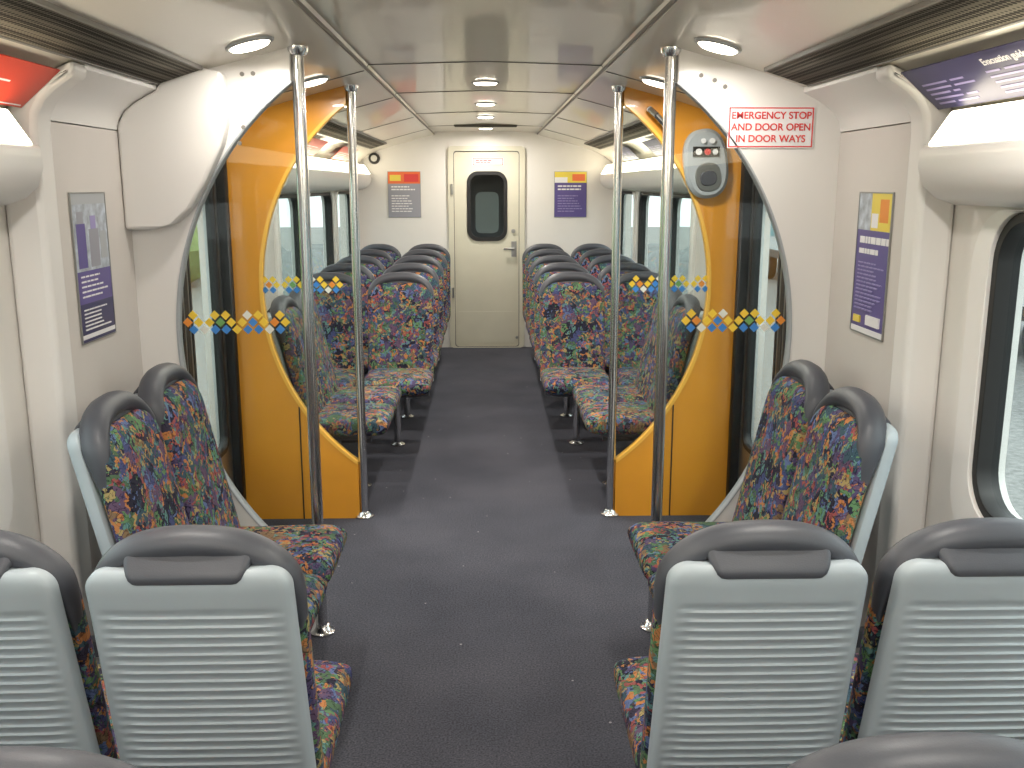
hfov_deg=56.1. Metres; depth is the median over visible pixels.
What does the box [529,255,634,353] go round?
passenger seat
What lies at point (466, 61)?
trim
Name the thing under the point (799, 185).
wall
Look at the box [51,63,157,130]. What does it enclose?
trim
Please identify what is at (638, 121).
trim
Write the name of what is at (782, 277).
seal
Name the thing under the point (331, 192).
surround
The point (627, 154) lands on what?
poster
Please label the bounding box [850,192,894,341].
poster
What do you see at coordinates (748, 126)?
sign
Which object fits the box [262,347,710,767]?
floor
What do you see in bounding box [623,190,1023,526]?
wall
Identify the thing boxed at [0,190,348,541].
wall
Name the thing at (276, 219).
trim
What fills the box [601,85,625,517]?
pole
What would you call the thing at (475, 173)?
seal
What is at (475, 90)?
trim
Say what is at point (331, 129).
ceiling vent
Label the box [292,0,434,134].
trim
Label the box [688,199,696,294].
trim
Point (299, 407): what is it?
seam
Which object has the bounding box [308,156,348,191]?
fluorescent light fixture
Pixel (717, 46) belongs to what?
recessed light
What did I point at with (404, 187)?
poster
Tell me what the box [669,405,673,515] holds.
seam
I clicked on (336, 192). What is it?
surround
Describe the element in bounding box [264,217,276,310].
wall panel
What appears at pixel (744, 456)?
leaf
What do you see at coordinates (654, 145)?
poster
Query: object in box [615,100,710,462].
rim
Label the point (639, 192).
surround
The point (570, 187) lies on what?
poster
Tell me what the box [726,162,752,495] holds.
post
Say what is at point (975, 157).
fluorescent light fixture
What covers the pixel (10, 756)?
passenger seat
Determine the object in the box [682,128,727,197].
control panel
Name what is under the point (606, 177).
fluorescent light fixture
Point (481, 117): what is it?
recessed light
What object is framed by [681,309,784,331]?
decal
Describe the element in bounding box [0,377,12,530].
surround
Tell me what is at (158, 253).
wall
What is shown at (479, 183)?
window
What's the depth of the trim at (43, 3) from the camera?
2.30 m
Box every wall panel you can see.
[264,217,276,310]
[694,217,705,309]
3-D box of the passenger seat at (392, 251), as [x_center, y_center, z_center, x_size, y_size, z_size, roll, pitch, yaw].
[-1.019,-0.728,8.741,0.911,1.058,0.655,0,12,-1]
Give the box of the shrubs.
[189,225,200,282]
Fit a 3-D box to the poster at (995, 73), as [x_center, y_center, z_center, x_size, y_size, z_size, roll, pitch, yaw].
[1.066,-0.658,2.007,0.108,0.093,0.960,0,12,-1]
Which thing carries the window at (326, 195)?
in the wall at (25, 519)
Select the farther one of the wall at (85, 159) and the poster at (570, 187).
the poster at (570, 187)
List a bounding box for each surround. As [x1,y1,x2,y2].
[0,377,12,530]
[309,191,336,263]
[334,190,348,261]
[622,190,636,261]
[635,191,660,262]
[950,209,1023,519]
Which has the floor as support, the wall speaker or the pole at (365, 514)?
the pole at (365, 514)
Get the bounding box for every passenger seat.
[0,525,351,767]
[0,746,137,767]
[67,362,346,656]
[267,286,401,487]
[313,272,433,446]
[320,263,438,418]
[337,255,443,354]
[350,249,447,334]
[361,244,450,326]
[522,243,609,321]
[525,249,620,339]
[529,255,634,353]
[534,262,651,417]
[539,271,657,445]
[572,285,703,485]
[614,517,1023,767]
[628,359,898,647]
[786,732,1023,767]
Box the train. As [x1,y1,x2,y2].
[768,225,1023,353]
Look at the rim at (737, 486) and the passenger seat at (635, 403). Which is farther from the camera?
the passenger seat at (635, 403)
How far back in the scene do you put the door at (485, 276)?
9.41 m
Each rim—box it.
[176,81,291,525]
[259,100,358,464]
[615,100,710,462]
[677,82,791,521]
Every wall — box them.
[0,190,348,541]
[50,122,142,572]
[132,47,315,631]
[227,86,741,518]
[339,131,631,346]
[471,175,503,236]
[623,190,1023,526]
[677,49,843,521]
[824,123,910,652]
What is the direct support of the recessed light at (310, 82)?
in the ceiling
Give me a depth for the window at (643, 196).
7.83 m
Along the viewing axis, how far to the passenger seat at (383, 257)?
8.15 m
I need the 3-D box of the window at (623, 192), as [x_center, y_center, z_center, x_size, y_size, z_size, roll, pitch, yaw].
[1.040,-1.340,8.613,0.058,0.762,1.082,0,12,-1]
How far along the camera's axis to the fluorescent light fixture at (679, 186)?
5.57 m
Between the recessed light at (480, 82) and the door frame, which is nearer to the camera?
the recessed light at (480, 82)
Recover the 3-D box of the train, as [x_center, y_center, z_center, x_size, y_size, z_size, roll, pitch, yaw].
[8.540,-1.029,9.338,2.430,3.394,42.244,0,12,-1]
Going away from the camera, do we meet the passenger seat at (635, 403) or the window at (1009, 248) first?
the window at (1009, 248)
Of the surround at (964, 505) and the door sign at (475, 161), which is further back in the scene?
the door sign at (475, 161)
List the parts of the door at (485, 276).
handle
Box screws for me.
[237,71,726,144]
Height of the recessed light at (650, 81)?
0.046 m
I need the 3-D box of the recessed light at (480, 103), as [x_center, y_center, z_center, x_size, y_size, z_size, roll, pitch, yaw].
[-0.167,-1.767,6.065,0.142,0.014,0.142,0,12,-1]
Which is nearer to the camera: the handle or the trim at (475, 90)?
the handle
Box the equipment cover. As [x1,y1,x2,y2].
[118,68,229,229]
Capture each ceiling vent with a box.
[0,0,198,83]
[318,121,347,141]
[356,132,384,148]
[454,124,516,126]
[585,133,613,148]
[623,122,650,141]
[766,0,1023,84]
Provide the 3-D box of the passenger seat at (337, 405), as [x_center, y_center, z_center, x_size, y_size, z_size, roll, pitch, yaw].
[-0.960,0.035,5.080,0.675,1.058,0.840,0,12,-1]
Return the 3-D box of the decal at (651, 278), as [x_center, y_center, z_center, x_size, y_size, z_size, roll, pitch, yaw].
[0.737,-0.471,4.514,0.380,0.082,0.001,0,12,-1]
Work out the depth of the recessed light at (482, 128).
8.66 m
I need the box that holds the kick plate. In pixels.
[457,311,516,342]
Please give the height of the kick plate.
0.320 m
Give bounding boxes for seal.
[182,301,187,370]
[183,272,193,377]
[187,184,228,457]
[467,171,506,240]
[742,184,780,453]
[776,270,784,373]
[781,297,785,367]
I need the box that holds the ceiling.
[0,0,1023,163]
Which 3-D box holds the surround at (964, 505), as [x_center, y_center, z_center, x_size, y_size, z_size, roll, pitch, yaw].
[1.199,0.106,1.863,0.028,0.852,1.300,0,12,-1]
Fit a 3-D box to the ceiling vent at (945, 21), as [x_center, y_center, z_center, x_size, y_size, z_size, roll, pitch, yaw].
[0.958,-0.329,-0.058,0.137,0.052,6.370,0,12,-1]
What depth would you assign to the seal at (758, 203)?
4.40 m
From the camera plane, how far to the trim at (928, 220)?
2.63 m
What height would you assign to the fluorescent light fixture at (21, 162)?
0.235 m
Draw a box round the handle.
[645,106,662,125]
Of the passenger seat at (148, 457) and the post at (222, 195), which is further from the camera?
the post at (222, 195)
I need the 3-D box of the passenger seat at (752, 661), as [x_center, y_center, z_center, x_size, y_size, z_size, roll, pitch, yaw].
[0.676,0.683,2.092,0.838,1.008,0.655,0,12,-1]
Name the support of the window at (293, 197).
in the wall at (25, 519)
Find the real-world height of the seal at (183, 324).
1.310 m
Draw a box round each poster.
[0,54,59,107]
[68,192,116,344]
[308,138,327,155]
[331,146,357,160]
[387,171,420,217]
[554,171,586,216]
[613,146,639,160]
[642,138,661,155]
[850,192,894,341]
[901,39,1023,109]
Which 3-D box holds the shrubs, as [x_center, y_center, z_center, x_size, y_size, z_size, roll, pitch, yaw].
[-9.014,-0.566,7.760,4.820,3.043,43.015,0,12,-1]
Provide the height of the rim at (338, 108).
1.697 m
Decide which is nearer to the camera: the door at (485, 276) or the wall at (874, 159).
the wall at (874, 159)
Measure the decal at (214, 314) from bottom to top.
0.082 m
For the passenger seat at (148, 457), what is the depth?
2.73 m
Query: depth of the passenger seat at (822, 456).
2.74 m
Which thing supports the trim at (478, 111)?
attached to the ceiling
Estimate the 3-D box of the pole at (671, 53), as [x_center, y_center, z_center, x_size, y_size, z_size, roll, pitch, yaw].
[0.518,-0.097,3.325,0.092,2.033,0.092,0,12,-1]
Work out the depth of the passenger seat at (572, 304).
6.02 m
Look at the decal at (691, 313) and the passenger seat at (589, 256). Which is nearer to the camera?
the decal at (691, 313)
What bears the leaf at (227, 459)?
attached to the post at (222, 195)
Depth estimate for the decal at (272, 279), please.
4.47 m
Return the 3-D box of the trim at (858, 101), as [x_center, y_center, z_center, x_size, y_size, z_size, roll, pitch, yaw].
[1.060,-0.837,2.858,0.197,0.145,0.600,0,12,-1]
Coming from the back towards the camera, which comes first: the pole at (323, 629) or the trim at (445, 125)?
the trim at (445, 125)
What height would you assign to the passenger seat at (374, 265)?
1.058 m
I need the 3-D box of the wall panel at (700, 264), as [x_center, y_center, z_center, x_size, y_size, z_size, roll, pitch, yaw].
[1.078,-0.318,5.042,0.080,1.765,0.900,0,12,-1]
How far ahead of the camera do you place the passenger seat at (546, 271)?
6.75 m
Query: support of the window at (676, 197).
in the wall at (968, 220)
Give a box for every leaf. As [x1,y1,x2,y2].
[186,181,233,483]
[738,181,781,478]
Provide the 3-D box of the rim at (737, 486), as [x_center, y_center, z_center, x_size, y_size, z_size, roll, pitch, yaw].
[0.749,-0.165,3.317,0.422,1.680,0.048,0,12,-1]
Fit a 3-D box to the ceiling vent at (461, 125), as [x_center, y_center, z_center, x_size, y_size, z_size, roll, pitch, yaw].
[-0.227,-2.226,8.267,0.540,0.013,0.260,0,12,-1]
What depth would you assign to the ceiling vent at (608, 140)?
7.81 m
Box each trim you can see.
[0,0,202,84]
[6,61,99,662]
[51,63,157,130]
[273,199,282,296]
[284,61,684,93]
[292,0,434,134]
[318,119,386,148]
[338,90,632,113]
[360,111,609,131]
[383,125,586,140]
[537,0,677,134]
[584,120,651,148]
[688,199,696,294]
[764,0,1023,86]
[804,66,910,131]
[874,64,953,576]
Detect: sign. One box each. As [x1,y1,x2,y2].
[472,158,503,164]
[727,106,814,147]
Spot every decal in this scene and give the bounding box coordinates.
[183,310,289,333]
[263,276,342,293]
[629,275,707,291]
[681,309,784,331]
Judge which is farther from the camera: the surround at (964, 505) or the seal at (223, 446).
the seal at (223, 446)
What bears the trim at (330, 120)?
attached to the wall at (256, 167)
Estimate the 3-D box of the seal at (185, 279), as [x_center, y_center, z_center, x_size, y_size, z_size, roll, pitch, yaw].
[-1.327,-0.082,3.912,0.036,1.765,0.044,0,12,-1]
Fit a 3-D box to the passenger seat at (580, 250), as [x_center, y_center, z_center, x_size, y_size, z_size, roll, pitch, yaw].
[0.556,-0.736,8.782,0.911,1.058,0.655,0,12,-1]
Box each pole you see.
[287,45,334,637]
[343,84,373,519]
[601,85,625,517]
[640,46,680,633]
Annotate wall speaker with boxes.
[369,153,379,163]
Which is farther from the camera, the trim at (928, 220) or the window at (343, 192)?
the window at (343, 192)
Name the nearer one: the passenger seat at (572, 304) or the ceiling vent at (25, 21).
the ceiling vent at (25, 21)
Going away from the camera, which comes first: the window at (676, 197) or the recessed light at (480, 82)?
the recessed light at (480, 82)
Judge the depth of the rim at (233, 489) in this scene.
3.21 m
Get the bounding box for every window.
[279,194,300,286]
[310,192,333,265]
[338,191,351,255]
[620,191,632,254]
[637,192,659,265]
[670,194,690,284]
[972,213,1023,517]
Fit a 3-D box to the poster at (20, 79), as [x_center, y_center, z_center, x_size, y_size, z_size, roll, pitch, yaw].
[-1.176,-0.652,1.978,0.108,0.093,0.900,0,12,-1]
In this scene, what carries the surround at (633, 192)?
attached to the wall at (968, 220)
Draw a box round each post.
[215,160,246,500]
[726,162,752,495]
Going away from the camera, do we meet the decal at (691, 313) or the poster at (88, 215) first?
the poster at (88, 215)
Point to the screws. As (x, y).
(714, 80)
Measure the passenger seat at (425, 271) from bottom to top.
1.058 m
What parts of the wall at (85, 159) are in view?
panel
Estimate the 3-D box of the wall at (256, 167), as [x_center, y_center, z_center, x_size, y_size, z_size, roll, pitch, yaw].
[-0.119,-0.347,4.523,2.340,2.034,0.040,0,12,-1]
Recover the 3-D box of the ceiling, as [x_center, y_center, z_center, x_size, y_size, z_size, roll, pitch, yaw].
[-0.083,-0.964,3.010,2.840,0.540,12.790,0,12,-1]
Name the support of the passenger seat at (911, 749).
on the floor
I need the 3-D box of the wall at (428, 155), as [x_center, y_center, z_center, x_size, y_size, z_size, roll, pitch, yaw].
[-0.253,-1.429,9.433,2.840,2.150,0.080,0,12,-1]
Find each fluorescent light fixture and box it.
[0,108,43,204]
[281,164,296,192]
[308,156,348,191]
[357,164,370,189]
[600,164,613,189]
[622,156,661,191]
[673,164,688,192]
[918,99,1023,207]
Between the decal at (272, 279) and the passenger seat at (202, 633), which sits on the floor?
the passenger seat at (202, 633)
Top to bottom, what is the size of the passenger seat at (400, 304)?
1.058 m
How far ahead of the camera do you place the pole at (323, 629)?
3.23 m
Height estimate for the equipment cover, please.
0.502 m
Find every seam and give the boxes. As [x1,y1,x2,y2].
[299,407,304,518]
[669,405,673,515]
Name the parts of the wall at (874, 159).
panel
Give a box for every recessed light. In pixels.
[225,36,273,52]
[305,76,329,87]
[471,80,499,85]
[474,102,496,105]
[476,116,494,118]
[478,127,492,129]
[639,76,663,87]
[694,37,741,54]
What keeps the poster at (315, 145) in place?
attached to the ceiling
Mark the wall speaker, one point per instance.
(374, 158)
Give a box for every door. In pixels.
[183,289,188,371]
[448,146,524,347]
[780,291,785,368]
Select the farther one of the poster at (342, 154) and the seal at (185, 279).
the poster at (342, 154)
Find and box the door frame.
[453,151,519,346]

